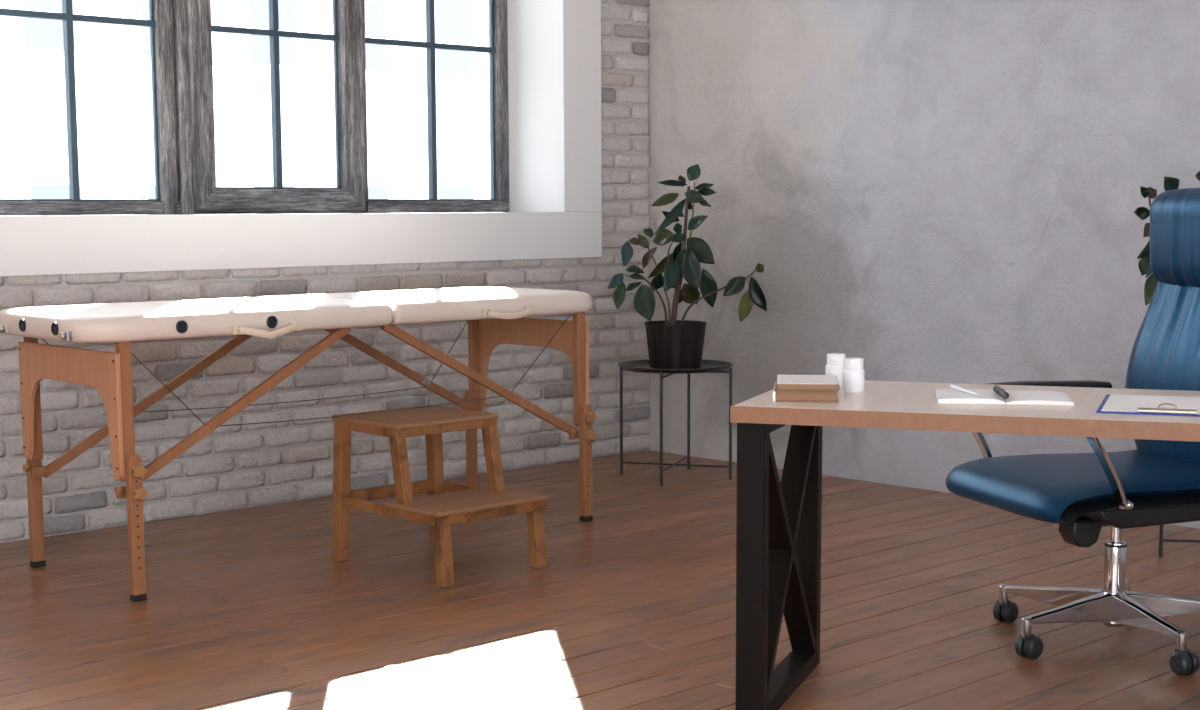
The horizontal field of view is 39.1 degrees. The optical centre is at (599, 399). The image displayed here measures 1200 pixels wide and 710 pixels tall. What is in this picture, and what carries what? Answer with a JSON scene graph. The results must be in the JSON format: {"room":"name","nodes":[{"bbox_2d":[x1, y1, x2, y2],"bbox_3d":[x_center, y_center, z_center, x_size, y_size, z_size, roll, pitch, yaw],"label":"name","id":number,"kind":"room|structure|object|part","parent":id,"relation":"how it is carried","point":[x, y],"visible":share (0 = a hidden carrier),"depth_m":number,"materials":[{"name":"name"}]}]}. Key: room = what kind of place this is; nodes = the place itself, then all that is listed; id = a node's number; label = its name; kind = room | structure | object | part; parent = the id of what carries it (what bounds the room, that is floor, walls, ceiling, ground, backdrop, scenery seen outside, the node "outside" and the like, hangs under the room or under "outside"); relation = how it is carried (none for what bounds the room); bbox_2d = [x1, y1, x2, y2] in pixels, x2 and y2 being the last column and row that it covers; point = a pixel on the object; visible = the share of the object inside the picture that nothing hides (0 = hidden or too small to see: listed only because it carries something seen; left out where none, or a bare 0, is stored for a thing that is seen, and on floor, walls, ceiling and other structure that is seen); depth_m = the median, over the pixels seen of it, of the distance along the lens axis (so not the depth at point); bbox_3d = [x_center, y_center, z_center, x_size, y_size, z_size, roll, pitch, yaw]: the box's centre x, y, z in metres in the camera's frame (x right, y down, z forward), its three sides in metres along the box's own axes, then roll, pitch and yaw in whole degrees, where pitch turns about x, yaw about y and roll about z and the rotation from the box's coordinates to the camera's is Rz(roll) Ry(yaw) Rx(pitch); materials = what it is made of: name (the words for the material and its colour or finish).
{"room":"examination room","nodes":[
{"label":"examination room","id":0,"kind":"room"},
{"bbox_2d":[0,0,650,542],"bbox_3d":[-3.064,-1.016,5.014,9.300,3.403,0.419,-6,9,-43],"label":"wall","id":1,"kind":"structure","parent":0,"point":[234,467],"depth_m":6.71,"materials":[{"name":"brick"}]},
{"bbox_2d":[0,0,508,215],"bbox_3d":[-1.458,-1.492,6.719,2.838,1.493,0.085,-6,9,-43],"label":"window","id":2,"kind":"structure","parent":1,"relation":"in","point":[181,31],"depth_m":6.78,"materials":[{"name":"grey wood"}]},
{"bbox_3d":[-1.465,-0.777,6.812,2.838,0.053,0.055,-6,9,-43],"label":"frame rail","id":3,"kind":"part","parent":2,"relation":"part of","materials":[{"name":"grey wood"}]},
{"bbox_3d":[-1.316,-0.819,6.922,0.815,0.093,0.075,-6,9,-43],"label":"sash rail","id":4,"kind":"part","parent":2,"relation":"part of","materials":[{"name":"grey wood"}]},
{"bbox_2d":[40,0,558,215],"bbox_3d":[-1.350,-1.479,6.605,2.878,1.533,0.400,-6,9,-43],"label":"window reveal","id":5,"kind":"structure","parent":1,"relation":"attached to","point":[532,24],"depth_m":7.59,"materials":[{"name":"white paint"}]},
{"bbox_2d":[0,0,601,276],"bbox_3d":[-1.206,-1.470,6.453,3.297,1.918,0.042,-6,9,-43],"label":"trim","id":6,"kind":"structure","parent":1,"relation":"attached to","point":[65,244],"depth_m":6.77,"materials":[{"name":"white paint"}]},
{"bbox_2d":[0,450,1199,709],"bbox_3d":[-1.843,1.164,0.061,14.435,0.013,9.600,-6,9,-43],"label":"floor","id":7,"kind":"structure","parent":0,"point":[633,605],"depth_m":4.84,"materials":[{"name":"brown wood"}]},
{"bbox_2d":[0,287,596,601],"bbox_3d":[-0.961,0.075,5.776,2.076,0.845,0.738,-6,9,-43],"label":"massage table","id":8,"kind":"object","parent":7,"relation":"on","point":[495,316],"visible":0.89,"depth_m":5.43,"materials":[{"name":"white leather"}]},
{"bbox_2d":[0,324,9,333],"bbox_3d":[-1.823,-0.217,5.160,0.030,0.028,0.028,-6,9,-43],"label":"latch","id":9,"kind":"object","parent":8,"relation":"attached to","point":[4,328],"depth_m":5.15,"materials":[{"name":"silver metal"}]},
{"bbox_3d":[-1.828,0.216,5.387,0.017,0.026,0.026,-6,9,-43],"label":"knob","id":10,"kind":"part","parent":8,"relation":"part of","materials":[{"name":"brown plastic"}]},
{"bbox_3d":[-1.807,-0.016,5.383,0.038,0.412,0.028,-6,9,-43],"label":"leg","id":11,"kind":"part","parent":8,"relation":"part of","materials":[{"name":"orange wood"}]},
{"bbox_2d":[59,331,71,340],"bbox_3d":[-1.541,-0.184,4.864,0.030,0.028,0.028,-6,9,-43],"label":"latch","id":12,"kind":"object","parent":8,"relation":"attached to","point":[66,335],"depth_m":4.86,"materials":[{"name":"silver metal"}]},
{"bbox_3d":[-1.617,0.026,5.147,0.015,0.376,0.644,-6,9,-43],"label":"panel","id":13,"kind":"part","parent":8,"relation":"part of","materials":[{"name":"brown wood"}]},
{"bbox_3d":[-1.411,0.265,4.948,0.017,0.026,0.026,-6,9,-43],"label":"knob","id":14,"kind":"part","parent":8,"relation":"part of","materials":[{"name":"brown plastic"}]},
{"bbox_3d":[-1.389,0.033,4.944,0.038,0.412,0.028,-6,9,-43],"label":"leg","id":15,"kind":"part","parent":8,"relation":"part of","materials":[{"name":"orange wood"}]},
{"bbox_3d":[-1.345,0.208,4.930,0.045,0.046,0.021,-6,9,-43],"label":"knob","id":16,"kind":"part","parent":8,"relation":"part of","materials":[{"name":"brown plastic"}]},
{"bbox_3d":[-1.345,0.274,4.937,0.045,0.046,0.021,-6,9,-43],"label":"knob","id":17,"kind":"part","parent":8,"relation":"part of","materials":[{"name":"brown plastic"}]},
{"bbox_3d":[-1.296,-0.036,5.058,0.262,0.260,0.004,-6,9,-43],"label":"tension cord","id":18,"kind":"part","parent":8,"relation":"part of","materials":[{"name":"grey plastic"}]},
{"bbox_2d":[0,295,392,342],"bbox_3d":[-1.310,-0.268,5.420,1.093,0.080,0.700,-6,9,-43],"label":"cushion","id":19,"kind":"object","parent":8,"relation":"on","point":[126,322],"depth_m":5.15,"materials":[{"name":"white leather"}]},
{"bbox_3d":[-1.187,0.075,5.177,0.038,0.032,0.024,-6,9,-43],"label":"hinge plate","id":20,"kind":"part","parent":8,"relation":"part of","materials":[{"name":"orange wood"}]},
{"bbox_3d":[-1.020,-0.212,5.200,0.243,0.046,0.028,-6,9,-43],"label":"carry handle","id":21,"kind":"part","parent":8,"relation":"part of","materials":[{"name":"beige"}]},
{"bbox_3d":[-1.102,-0.001,6.028,1.230,0.020,0.004,-6,9,-43],"label":"tension cord","id":22,"kind":"part","parent":8,"relation":"part of","materials":[{"name":"grey plastic"}]},
{"bbox_3d":[-0.762,0.038,5.574,1.210,0.016,0.004,-6,9,-43],"label":"tension cord","id":23,"kind":"part","parent":8,"relation":"part of","materials":[{"name":"grey plastic"}]},
{"bbox_3d":[-0.665,-0.067,6.426,0.038,0.032,0.024,-6,9,-43],"label":"hinge plate","id":24,"kind":"part","parent":8,"relation":"part of","materials":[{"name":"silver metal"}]},
{"bbox_2d":[296,287,591,324],"bbox_3d":[-0.562,-0.352,6.123,0.954,0.080,0.700,-6,9,-43],"label":"cushion","id":25,"kind":"object","parent":8,"relation":"on","point":[413,306],"depth_m":5.89,"materials":[{"name":"white leather"}]},
{"bbox_3d":[-0.574,-0.197,6.508,0.228,0.277,0.004,-6,9,-43],"label":"tension cord","id":26,"kind":"part","parent":8,"relation":"part of","materials":[{"name":"grey plastic"}]},
{"bbox_3d":[-0.494,-0.163,6.615,0.038,0.412,0.028,-6,9,-43],"label":"leg","id":27,"kind":"part","parent":8,"relation":"part of","materials":[{"name":"orange wood"}]},
{"bbox_3d":[-0.313,-0.301,5.862,0.228,0.040,0.028,-6,9,-43],"label":"carry handle","id":28,"kind":"part","parent":8,"relation":"part of","materials":[{"name":"beige"}]},
{"bbox_3d":[-0.306,-0.007,6.005,0.038,0.032,0.024,-6,9,-43],"label":"hinge plate","id":29,"kind":"part","parent":8,"relation":"part of","materials":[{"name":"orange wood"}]},
{"bbox_3d":[-0.266,-0.124,6.415,0.015,0.376,0.644,-6,9,-43],"label":"panel","id":30,"kind":"part","parent":8,"relation":"part of","materials":[{"name":"brown wood"}]},
{"bbox_3d":[-0.216,-0.163,6.071,0.295,0.272,0.004,-6,9,-43],"label":"tension cord","id":31,"kind":"part","parent":8,"relation":"part of","materials":[{"name":"grey plastic"}]},
{"bbox_3d":[-0.097,0.118,6.180,0.017,0.026,0.026,-6,9,-43],"label":"knob","id":32,"kind":"part","parent":8,"relation":"part of","materials":[{"name":"brown wood"}]},
{"bbox_3d":[-0.076,-0.114,6.176,0.038,0.412,0.028,-6,9,-43],"label":"leg","id":33,"kind":"part","parent":8,"relation":"part of","materials":[{"name":"orange wood"}]},
{"bbox_3d":[-0.031,0.127,6.170,0.045,0.046,0.021,-6,9,-43],"label":"knob","id":34,"kind":"part","parent":8,"relation":"part of","materials":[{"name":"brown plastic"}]},
{"bbox_3d":[-0.032,0.061,6.162,0.045,0.046,0.021,-6,9,-43],"label":"knob","id":35,"kind":"part","parent":8,"relation":"part of","materials":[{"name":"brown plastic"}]},
{"bbox_2d":[332,405,547,586],"bbox_3d":[-0.522,0.292,5.483,0.466,0.476,0.597,-6,9,-43],"label":"step stool","id":36,"kind":"object","parent":7,"relation":"on","point":[463,503],"visible":1,"depth_m":5.44,"materials":[{"name":"brown wood"}]},
{"bbox_3d":[-0.847,0.300,5.534,0.062,0.452,0.048,-6,9,-43],"label":"leg","id":37,"kind":"part","parent":36,"relation":"part of","materials":[{"name":"brown wood"}]},
{"bbox_3d":[-0.745,0.091,5.400,0.018,0.029,0.316,-6,9,-43],"label":"rail","id":38,"kind":"part","parent":36,"relation":"part of","materials":[{"name":"brown wood"}]},
{"bbox_3d":[-0.679,0.348,5.354,0.022,0.032,0.520,-6,9,-43],"label":"rail","id":39,"kind":"part","parent":36,"relation":"part of","materials":[{"name":"brown wood"}]},
{"bbox_3d":[-0.702,0.306,5.686,0.404,0.040,0.020,-6,9,-43],"label":"rail","id":40,"kind":"part","parent":36,"relation":"part of","materials":[{"name":"brown wood"}]},
{"bbox_3d":[-0.566,0.267,5.809,0.044,0.452,0.063,-6,9,-43],"label":"leg","id":41,"kind":"part","parent":36,"relation":"part of","materials":[{"name":"brown wood"}]},
{"bbox_3d":[-0.481,0.463,5.177,0.056,0.206,0.073,-6,9,-43],"label":"leg","id":42,"kind":"part","parent":36,"relation":"part of","materials":[{"name":"brown wood"}]},
{"bbox_3d":[-0.489,0.088,5.412,0.405,0.029,0.018,-6,9,-43],"label":"rail","id":43,"kind":"part","parent":36,"relation":"part of","materials":[{"name":"brown wood"}]},
{"bbox_3d":[-0.375,0.313,5.647,0.020,0.032,0.530,-6,9,-43],"label":"rail","id":44,"kind":"part","parent":36,"relation":"part of","materials":[{"name":"brown wood"}]},
{"bbox_3d":[-0.340,0.353,5.307,0.443,0.033,0.020,-6,9,-43],"label":"rail","id":45,"kind":"part","parent":36,"relation":"part of","materials":[{"name":"brown wood"}]},
{"bbox_3d":[-0.204,0.431,5.447,0.065,0.206,0.087,-6,9,-43],"label":"leg","id":46,"kind":"part","parent":36,"relation":"part of","materials":[{"name":"brown wood"}]},
{"bbox_2d":[618,359,732,485],"bbox_3d":[0.321,0.089,7.183,0.491,0.487,0.491,2,7,17],"label":"side table","id":47,"kind":"object","parent":7,"relation":"on","point":[707,366],"visible":0.73,"depth_m":7.14,"materials":[{"name":"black metal"}]},
{"bbox_3d":[0.092,0.088,7.252,0.013,0.475,0.013,2,7,17],"label":"leg","id":48,"kind":"part","parent":47,"relation":"part of","materials":[{"name":"black metal"}]},
{"bbox_3d":[0.252,0.121,6.956,0.013,0.475,0.013,2,7,17],"label":"leg","id":49,"kind":"part","parent":47,"relation":"part of","materials":[{"name":"black metal"}]},
{"bbox_2d":[618,359,732,373],"bbox_3d":[0.320,-0.143,7.157,0.488,0.021,0.488,2,7,17],"label":"tray","id":50,"kind":"object","parent":47,"relation":"on","point":[707,366],"depth_m":7.09,"materials":[{"name":"black metal"}]},
{"bbox_3d":[0.320,-0.123,7.159,0.474,0.008,0.008,2,7,17],"label":"cross rod","id":51,"kind":"part","parent":47,"relation":"part of","materials":[{"name":"black metal"}]},
{"bbox_3d":[0.322,0.276,7.205,0.474,0.008,0.008,2,7,17],"label":"cross rod","id":52,"kind":"part","parent":47,"relation":"part of","materials":[{"name":"black metal"}]},
{"bbox_3d":[0.322,0.272,7.204,0.008,0.008,0.474,2,7,17],"label":"cross rod","id":53,"kind":"part","parent":47,"relation":"part of","materials":[{"name":"black metal"}]},
{"bbox_2d":[608,164,766,368],"bbox_3d":[0.358,-0.563,7.117,0.664,0.854,0.263,-2,7,-12],"label":"potted plant","id":54,"kind":"object","parent":47,"relation":"on","point":[672,343],"visible":1,"depth_m":7.08,"materials":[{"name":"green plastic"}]},
{"bbox_3d":[0.194,-0.414,7.094,0.182,0.224,0.011,0,7,-1],"label":"stem","id":55,"kind":"part","parent":54,"relation":"part of","materials":[{"name":"brown"}]},
{"bbox_3d":[0.238,-0.493,7.155,0.121,0.366,0.034,-1,7,-3],"label":"stem","id":56,"kind":"part","parent":54,"relation":"part of","materials":[{"name":"green"}]},
{"bbox_3d":[0.305,-0.556,7.099,0.043,0.253,0.030,0,7,-2],"label":"stem","id":57,"kind":"part","parent":54,"relation":"part of","materials":[{"name":"brown"}]},
{"bbox_3d":[0.320,-0.233,7.146,0.264,0.192,0.264,-6,9,-43],"label":"pot","id":58,"kind":"part","parent":54,"relation":"part of","materials":[{"name":"black plastic"}]},
{"bbox_3d":[0.335,-0.602,7.107,0.085,0.591,0.026,-1,7,-5],"label":"stem","id":59,"kind":"part","parent":54,"relation":"part of","materials":[{"name":"brown plant"}]},
{"bbox_3d":[0.370,-0.745,7.101,0.059,0.342,0.025,1,7,7],"label":"stem","id":60,"kind":"part","parent":54,"relation":"part of","materials":[{"name":"green"}]},
{"bbox_3d":[0.497,-0.430,7.124,0.240,0.245,0.228,-6,9,-43],"label":"stem","id":61,"kind":"part","parent":54,"relation":"part of","materials":[{"name":"brown plant"}]},
{"bbox_3d":[0.389,0.068,7.411,0.013,0.475,0.013,2,7,17],"label":"leg","id":62,"kind":"part","parent":47,"relation":"part of","materials":[{"name":"black metal"}]},
{"bbox_3d":[0.550,0.101,7.116,0.013,0.475,0.013,2,7,17],"label":"leg","id":63,"kind":"part","parent":47,"relation":"part of","materials":[{"name":"black metal"}]},
{"bbox_2d":[730,380,1199,709],"bbox_3d":[1.073,0.362,3.745,1.450,0.720,0.625,2,7,20],"label":"desk","id":64,"kind":"object","parent":7,"relation":"on","point":[778,524],"visible":0.83,"depth_m":3.73,"materials":[{"name":"brown wood"}]},
{"bbox_3d":[0.428,0.356,3.979,0.062,0.684,0.575,2,7,20],"label":"leg frame","id":65,"kind":"part","parent":64,"relation":"part of","materials":[{"name":"black metal"}]},
{"bbox_2d":[772,382,837,401],"bbox_3d":[0.465,-0.019,3.825,0.144,0.024,0.210,1,7,7],"label":"book","id":66,"kind":"object","parent":64,"relation":"on","point":[778,396],"visible":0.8,"depth_m":3.72,"materials":[{"name":"brown paper"}]},
{"bbox_2d":[777,375,839,391],"bbox_3d":[0.469,-0.039,3.817,0.137,0.018,0.195,0,7,6],"label":"book","id":67,"kind":"object","parent":66,"relation":"on","point":[820,383],"visible":1,"depth_m":3.73,"materials":[{"name":"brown paper"}]},
{"bbox_2d":[825,353,845,386],"bbox_3d":[0.565,-0.071,4.038,0.050,0.079,0.050,-1,7,-11],"label":"pill bottle","id":68,"kind":"object","parent":64,"relation":"on","point":[835,361],"visible":0.73,"depth_m":4.02,"materials":[{"name":"white plastic"}]},
{"bbox_2d":[843,357,864,392],"bbox_3d":[0.589,-0.058,3.918,0.050,0.079,0.050,-6,9,-43],"label":"pill bottle","id":69,"kind":"object","parent":64,"relation":"on","point":[853,373],"visible":1,"depth_m":3.90,"materials":[{"name":"white plastic"}]},
{"bbox_2d":[934,389,1075,405],"bbox_3d":[0.895,-0.007,3.752,0.292,0.013,0.204,1,7,9],"label":"notebook","id":70,"kind":"object","parent":64,"relation":"on","point":[943,396],"visible":0.9,"depth_m":3.69,"materials":[{"name":"beige paper"}]},
{"bbox_2d":[950,384,977,394],"bbox_3d":[0.815,-0.023,3.776,0.010,0.012,0.153,-1,8,-10],"label":"pen","id":71,"kind":"object","parent":70,"relation":"on","point":[953,386],"visible":1,"depth_m":3.78,"materials":[{"name":"white plastic"}]},
{"bbox_2d":[993,384,1008,398],"bbox_3d":[0.885,-0.017,3.718,0.017,0.019,0.148,0,7,5],"label":"pen","id":72,"kind":"object","parent":70,"relation":"on","point":[998,389],"visible":1,"depth_m":3.71,"materials":[{"name":"black"}]},
{"bbox_2d":[1096,394,1199,416],"bbox_3d":[1.216,0.002,3.615,0.275,0.023,0.335,2,7,20],"label":"clipboard","id":73,"kind":"object","parent":64,"relation":"on","point":[1112,403],"visible":1,"depth_m":3.59,"materials":[{"name":"blue"}]},
{"bbox_2d":[946,188,1199,675],"bbox_3d":[1.341,0.050,4.380,0.716,1.193,0.684,-2,7,-18],"label":"office chair","id":74,"kind":"object","parent":7,"relation":"on","point":[1155,483],"visible":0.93,"depth_m":4.41,"materials":[{"name":"blue leather"}]},
{"bbox_3d":[1.220,0.080,4.676,0.520,0.224,0.034,-2,7,-18],"label":"armrest","id":75,"kind":"part","parent":74,"relation":"part of","materials":[{"name":"silver metal"}]},
{"bbox_2d":[999,584,1007,603],"bbox_3d":[1.116,0.537,4.669,0.025,0.051,0.025,-2,7,-18],"label":"socket","id":76,"kind":"object","parent":74,"relation":"attached to","point":[1003,589],"depth_m":4.66,"materials":[{"name":"silver metal"}]},
{"bbox_2d":[1021,617,1031,637],"bbox_3d":[1.086,0.580,4.298,0.025,0.051,0.025,-2,7,-18],"label":"socket","id":77,"kind":"object","parent":74,"relation":"attached to","point":[1026,632],"depth_m":4.29,"materials":[{"name":"silver metal"}]},
{"bbox_3d":[1.226,0.529,4.573,0.290,0.074,0.044,5,9,40],"label":"arm","id":78,"kind":"part","parent":74,"relation":"part of","materials":[{"name":"silver metal"}]},
{"bbox_3d":[1.210,0.552,4.371,0.290,0.074,0.044,-4,8,-31],"label":"arm","id":79,"kind":"part","parent":74,"relation":"part of","materials":[{"name":"silver metal"}]},
{"bbox_3d":[1.289,0.214,4.401,0.617,0.099,0.564,-2,7,-18],"label":"seat","id":80,"kind":"part","parent":74,"relation":"part of","materials":[{"name":"blue leather"}]},
{"bbox_3d":[1.222,0.335,4.291,0.093,0.072,0.070,-2,7,-18],"label":"tilt lever","id":81,"kind":"part","parent":74,"relation":"part of","materials":[{"name":"black plastic"}]},
{"bbox_3d":[1.407,0.143,4.118,0.520,0.224,0.034,-2,7,-18],"label":"armrest","id":82,"kind":"part","parent":74,"relation":"part of","materials":[{"name":"silver metal"}]},
{"bbox_3d":[1.424,0.523,4.619,0.044,0.074,0.290,2,7,22],"label":"arm","id":83,"kind":"part","parent":74,"relation":"part of","materials":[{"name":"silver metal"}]},
{"bbox_3d":[1.397,0.560,4.293,0.044,0.074,0.290,-2,7,-13],"label":"arm","id":84,"kind":"part","parent":74,"relation":"part of","materials":[{"name":"silver metal"}]},
{"bbox_3d":[1.530,0.542,4.447,0.290,0.074,0.044,0,7,5],"label":"arm","id":85,"kind":"part","parent":74,"relation":"part of","materials":[{"name":"silver metal"}]},
{"bbox_3d":[1.584,-0.070,4.467,0.142,0.570,0.548,-2,7,-18],"label":"backrest","id":86,"kind":"part","parent":74,"relation":"part of","materials":[{"name":"blue leather"}]},
{"bbox_2d":[1176,631,1186,649],"bbox_3d":[1.431,0.595,4.155,0.025,0.051,0.025,-2,7,-18],"label":"socket","id":87,"kind":"object","parent":74,"relation":"attached to","point":[1181,636],"depth_m":4.14,"materials":[{"name":"silver metal"}]},
{"bbox_2d":[1159,525,1199,556],"bbox_3d":[2.076,0.276,5.481,0.491,0.487,0.491,1,7,9],"label":"side table","id":88,"kind":"object","parent":7,"relation":"on","point":[1161,540],"visible":0.06,"depth_m":5.53,"materials":[{"name":"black metal"}]},
{"bbox_3d":[1.840,0.279,5.518,0.013,0.475,0.013,1,7,9],"label":"leg","id":89,"kind":"part","parent":88,"relation":"part of","materials":[{"name":"black metal"}]},
{"bbox_2d":[1134,171,1199,304],"bbox_3d":[1.965,-0.338,5.386,0.536,0.787,0.264,-2,7,-13],"label":"potted plant","id":90,"kind":"object","parent":88,"relation":"on","point":[1170,183],"visible":0.41,"depth_m":5.36,"materials":[{"name":"green plant"}]},
{"bbox_3d":[2.077,0.463,5.503,0.474,0.008,0.008,1,7,9],"label":"cross rod","id":91,"kind":"part","parent":88,"relation":"part of","materials":[{"name":"black metal"}]},
{"bbox_2d":[649,0,1199,528],"bbox_3d":[3.428,-1.005,4.694,0.300,3.400,9.000,-6,9,-43],"label":"wall","id":92,"kind":"structure","parent":0,"point":[933,191],"depth_m":6.81,"materials":[{"name":"grey paint"}]},
{"label":"outside","id":93,"kind":"structure","parent":0,"visible":0},
{"bbox_3d":[-13.232,-1.445,36.839,140.000,0.100,59.600,-6,9,-43],"label":"street","id":94,"kind":"object","parent":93,"visible":0},
{"bbox_2d":[0,0,490,215],"bbox_3d":[-6.999,-6.821,25.892,85.000,13.020,9.120,-6,9,-43],"label":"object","id":95,"kind":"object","parent":94,"relation":"on","point":[113,79],"visible":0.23,"depth_m":22.31,"materials":[{"name":"white"}]},
{"bbox_3d":[-6.625,-4.760,20.277,0.630,1.080,0.015,-6,9,-43],"label":"pane","id":96,"kind":"part","parent":95,"relation":"part of","materials":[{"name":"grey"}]},
{"bbox_3d":[-6.615,-2.376,20.550,0.630,0.480,0.015,-6,9,-43],"label":"pane","id":97,"kind":"part","parent":95,"relation":"part of","materials":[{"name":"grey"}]},
{"bbox_3d":[-5.499,-4.886,21.334,0.630,1.080,0.015,-6,9,-43],"label":"pane","id":98,"kind":"part","parent":95,"relation":"part of","materials":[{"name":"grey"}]},
{"bbox_3d":[-5.489,-2.502,21.607,0.630,0.480,0.015,-6,9,-43],"label":"pane","id":99,"kind":"part","parent":95,"relation":"part of","materials":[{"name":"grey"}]},
{"bbox_3d":[-4.372,-5.012,22.391,0.630,1.080,0.015,-6,9,-43],"label":"pane","id":100,"kind":"part","parent":95,"relation":"part of","materials":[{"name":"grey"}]},
{"bbox_3d":[-4.362,-2.627,22.665,0.630,0.480,0.015,-6,9,-43],"label":"pane","id":101,"kind":"part","parent":95,"relation":"part of","materials":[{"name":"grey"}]},
{"bbox_3d":[-3.246,-5.137,23.449,0.630,1.080,0.015,-6,9,-43],"label":"pane","id":102,"kind":"part","parent":95,"relation":"part of","materials":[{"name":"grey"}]},
{"bbox_3d":[-3.236,-2.753,23.722,0.630,0.480,0.015,-6,9,-43],"label":"pane","id":103,"kind":"part","parent":95,"relation":"part of","materials":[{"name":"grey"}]},
{"bbox_3d":[-2.119,-5.263,24.506,0.630,1.080,0.015,-6,9,-43],"label":"pane","id":104,"kind":"part","parent":95,"relation":"part of","materials":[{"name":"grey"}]},
{"bbox_3d":[-2.109,-2.879,24.779,0.630,0.480,0.015,-6,9,-43],"label":"pane","id":105,"kind":"part","parent":95,"relation":"part of","materials":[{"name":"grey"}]}
]}

